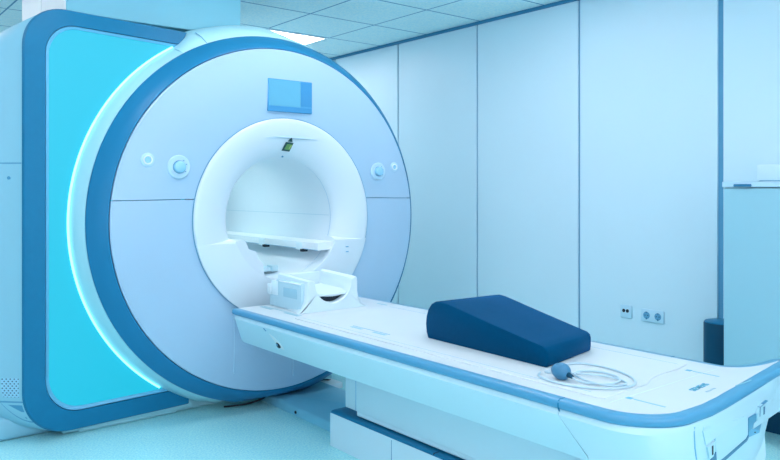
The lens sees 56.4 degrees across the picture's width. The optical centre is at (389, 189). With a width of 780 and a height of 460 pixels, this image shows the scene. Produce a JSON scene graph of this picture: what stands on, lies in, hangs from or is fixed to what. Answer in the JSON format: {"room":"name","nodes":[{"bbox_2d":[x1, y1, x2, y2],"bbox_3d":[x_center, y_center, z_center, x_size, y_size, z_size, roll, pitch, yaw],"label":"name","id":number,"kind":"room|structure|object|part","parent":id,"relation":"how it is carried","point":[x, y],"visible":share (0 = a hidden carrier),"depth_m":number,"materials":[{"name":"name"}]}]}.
{"room":"radiology room","nodes":[
{"label":"radiology room","id":0,"kind":"room"},
{"bbox_2d":[0,0,561,57],"bbox_3d":[-0.571,-1.343,2.898,5.750,0.100,8.700,0,0,-39],"label":"ceiling","id":1,"kind":"structure","parent":0,"point":[349,26],"depth_m":5.44,"materials":[{"name":"tile"}]},
{"bbox_2d":[267,29,327,44],"bbox_3d":[-0.944,-1.289,6.262,0.580,0.008,0.600,0,0,-39],"label":"recessed light","id":2,"kind":"object","parent":1,"relation":"in","point":[305,39],"visible":0.44,"depth_m":6.17,"materials":[{"name":"white plastic"}]},
{"bbox_2d":[274,31,321,43],"bbox_3d":[-0.944,-1.290,6.262,0.544,0.005,0.564,0,0,-39],"label":"diffuser","id":3,"kind":"object","parent":2,"relation":"attached to","point":[301,38],"depth_m":6.17,"materials":[{"name":"white plastic"}]},
{"bbox_2d":[0,373,779,459],"bbox_3d":[-0.571,1.277,2.898,5.750,0.100,8.700,0,0,-39],"label":"floor","id":4,"kind":"structure","parent":0,"point":[259,430],"depth_m":3.57,"materials":[{"name":"plastic"}]},
{"bbox_2d":[0,9,410,440],"bbox_3d":[-1.327,0.127,4.642,2.598,2.200,1.838,0,0,-39],"label":"scanner","id":5,"kind":"object","parent":4,"relation":"on","point":[150,194],"visible":0.84,"depth_m":3.73,"materials":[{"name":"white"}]},
{"bbox_2d":[1,378,18,396],"bbox_3d":[-1.818,0.950,3.487,0.086,0.091,0.011,0,0,2],"label":"vent grille","id":6,"kind":"object","parent":5,"relation":"attached to","point":[9,386],"depth_m":3.48,"materials":[{"name":"white plastic"}]},
{"bbox_3d":[-1.796,1.070,3.501,0.146,0.096,0.035,0,0,4],"label":"handle","id":7,"kind":"part","parent":5,"relation":"part of","materials":[{"name":"plastic"}]},
{"bbox_3d":[-1.428,0.154,3.728,0.830,2.086,0.032,0,0,-39],"label":"housing frame","id":8,"kind":"part","parent":5,"relation":"part of","materials":[{"name":"blue plastic"}]},
{"bbox_3d":[-1.384,0.142,3.766,0.714,1.872,0.006,0,0,-39],"label":"glow panel","id":9,"kind":"part","parent":5,"relation":"part of","materials":[{"name":"teal plastic"}]},
{"bbox_2d":[22,0,239,31],"bbox_3d":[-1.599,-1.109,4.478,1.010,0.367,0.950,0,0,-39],"label":"wall","id":10,"kind":"structure","parent":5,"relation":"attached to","point":[178,15],"depth_m":4.15,"materials":[{"name":"white paint"}]},
{"bbox_3d":[-1.991,-1.108,4.165,0.007,0.366,0.945,0,0,-39],"label":"panel","id":11,"kind":"part","parent":10,"relation":"part of","materials":[{"name":"white paint"}]},
{"bbox_3d":[-1.066,-0.114,3.690,0.061,0.061,0.030,0,0,-39],"label":"dial knob","id":12,"kind":"part","parent":5,"relation":"part of","materials":[{"name":"blue"}]},
{"bbox_3d":[-0.931,0.332,4.974,0.130,0.050,1.780,0,0,-39],"label":"guide rail","id":13,"kind":"part","parent":5,"relation":"part of","materials":[{"name":"white plastic"}]},
{"bbox_2d":[282,138,292,151],"bbox_3d":[-0.578,-0.253,4.120,0.064,0.076,0.038,0,0,-39],"label":"tag","id":14,"kind":"object","parent":5,"relation":"attached to","point":[288,145],"visible":1,"depth_m":4.12,"materials":[{"name":"green plastic"}]},
{"bbox_3d":[-0.481,-0.542,4.172,0.072,0.138,0.004,0,0,-39],"label":"status panel","id":15,"kind":"part","parent":5,"relation":"part of","materials":[{"name":"blue plastic"}]},
{"bbox_3d":[-0.068,-0.111,4.497,0.055,0.055,0.030,0,0,-39],"label":"dial knob","id":16,"kind":"part","parent":5,"relation":"part of","materials":[{"name":"blue"}]},
{"bbox_2d":[224,379,330,407],"bbox_3d":[-0.611,1.198,4.309,0.784,0.054,0.086,0,0,-40],"label":"cable","id":17,"kind":"object","parent":4,"relation":"on","point":[323,379],"visible":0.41,"depth_m":4.13,"materials":[{"name":"blue plastic"}]},
{"bbox_2d":[262,378,345,431],"bbox_3d":[-0.300,1.205,4.092,0.528,0.044,0.925,0,0,-39],"label":"plate","id":18,"kind":"object","parent":4,"relation":"on","point":[314,404],"visible":0.49,"depth_m":4.08,"materials":[{"name":"blue"}]},
{"bbox_2d":[232,296,779,459],"bbox_3d":[0.341,0.918,3.177,1.081,0.618,2.462,0,0,-39],"label":"table","id":19,"kind":"object","parent":4,"relation":"on","point":[411,395],"visible":0.99,"depth_m":2.55,"materials":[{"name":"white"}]},
{"bbox_2d":[269,334,283,349],"bbox_3d":[-0.537,0.732,3.493,0.085,0.074,0.037,0,0,26],"label":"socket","id":20,"kind":"object","parent":19,"relation":"attached to","point":[275,338],"depth_m":3.48,"materials":[{"name":"plastic"}]},
{"bbox_2d":[267,269,364,313],"bbox_3d":[-0.399,0.526,3.838,0.418,0.175,0.356,0,0,-39],"label":"coil","id":21,"kind":"object","parent":19,"relation":"on","point":[322,290],"visible":1,"depth_m":3.75,"materials":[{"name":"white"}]},
{"bbox_2d":[315,283,345,296],"bbox_3d":[-0.373,0.527,3.807,0.196,0.034,0.256,0,0,-39],"label":"cushion","id":22,"kind":"object","parent":19,"relation":"on","point":[321,289],"depth_m":3.77,"materials":[{"name":"white plastic"}]},
{"bbox_3d":[0.374,1.066,3.016,0.428,0.010,1.591,0,0,-39],"label":"rail","id":23,"kind":"part","parent":19,"relation":"part of","materials":[{"name":"plastic"}]},
{"bbox_3d":[0.315,0.613,2.971,0.590,0.006,1.702,0,0,-39],"label":"mattress","id":24,"kind":"part","parent":19,"relation":"part of","materials":[{"name":"white plastic"}]},
{"bbox_2d":[426,295,590,366],"bbox_3d":[0.473,0.530,2.847,0.360,0.158,0.652,0,0,-39],"label":"wedge","id":25,"kind":"object","parent":19,"relation":"on","point":[500,325],"visible":1,"depth_m":2.75,"materials":[{"name":"blue leather"}]},
{"bbox_2d":[538,362,636,389],"bbox_3d":[0.648,0.583,2.355,0.295,0.055,0.310,0,0,-39],"label":"cable","id":26,"kind":"object","parent":19,"relation":"on","point":[561,371],"visible":1,"depth_m":2.31,"materials":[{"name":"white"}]},
{"bbox_3d":[0.547,0.583,2.336,0.055,0.055,0.071,0,0,-39],"label":"bulb","id":27,"kind":"part","parent":26,"relation":"part of","materials":[{"name":"blue rubber"}]},
{"bbox_2d":[703,318,723,364],"bbox_3d":[1.788,0.968,3.916,0.188,0.519,0.188,0,0,-39],"label":"waste bin","id":28,"kind":"object","parent":4,"relation":"on","point":[713,328],"visible":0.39,"depth_m":3.86,"materials":[{"name":"blue plastic"}]},
{"bbox_3d":[1.788,0.712,3.916,0.180,0.008,0.180,0,0,-39],"label":"bin lid","id":29,"kind":"part","parent":28,"relation":"part of","materials":[{"name":"blue plastic"}]},
{"bbox_2d":[722,181,779,434],"bbox_3d":[2.282,0.595,3.212,0.509,1.265,1.420,0,0,-39],"label":"storage cabinet","id":30,"kind":"object","parent":4,"relation":"on","point":[751,215],"visible":0.81,"depth_m":3.51,"materials":[{"name":"blue"}]},
{"bbox_3d":[1.710,-0.019,3.530,0.020,0.013,0.083,0,0,-39],"label":"door handle","id":31,"kind":"part","parent":30,"relation":"part of","materials":[{"name":"blue"}]},
{"bbox_2d":[722,181,779,187],"bbox_3d":[2.286,-0.024,3.215,0.497,0.028,1.420,0,0,-39],"label":"countertop","id":32,"kind":"structure","parent":30,"relation":"on","point":[760,184],"depth_m":3.48,"materials":[{"name":"white laminate"}]},
{"bbox_2d":[757,164,779,180],"bbox_3d":[2.063,-0.078,3.453,0.416,0.080,0.450,0,0,-39],"label":"storage box","id":33,"kind":"object","parent":32,"relation":"on","point":[764,172],"visible":0.97,"depth_m":3.45,"materials":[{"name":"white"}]},
{"bbox_2d":[333,0,779,361],"bbox_3d":[1.548,-0.033,4.612,0.100,2.520,8.500,0,0,-39],"label":"wall","id":34,"kind":"structure","parent":0,"point":[569,163],"depth_m":4.80,"materials":[{"name":"blue"}]},
{"bbox_2d":[329,0,579,59],"bbox_3d":[1.508,-1.279,4.580,0.022,0.024,8.500,0,0,-39],"label":"trim","id":35,"kind":"structure","parent":34,"relation":"attached to","point":[562,1],"depth_m":5.72,"materials":[{"name":"blue"}]},
{"bbox_2d":[620,304,631,317],"bbox_3d":[1.490,0.769,4.592,0.014,0.080,0.082,0,0,-39],"label":"socket","id":36,"kind":"object","parent":34,"relation":"attached to","point":[625,310],"visible":1,"depth_m":4.59,"materials":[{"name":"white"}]},
{"bbox_2d":[641,308,663,323],"bbox_3d":[1.605,0.775,4.450,0.014,0.076,0.152,0,0,-39],"label":"power socket","id":37,"kind":"object","parent":34,"relation":"attached to","point":[648,315],"visible":1,"depth_m":4.44,"materials":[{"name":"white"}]}
]}

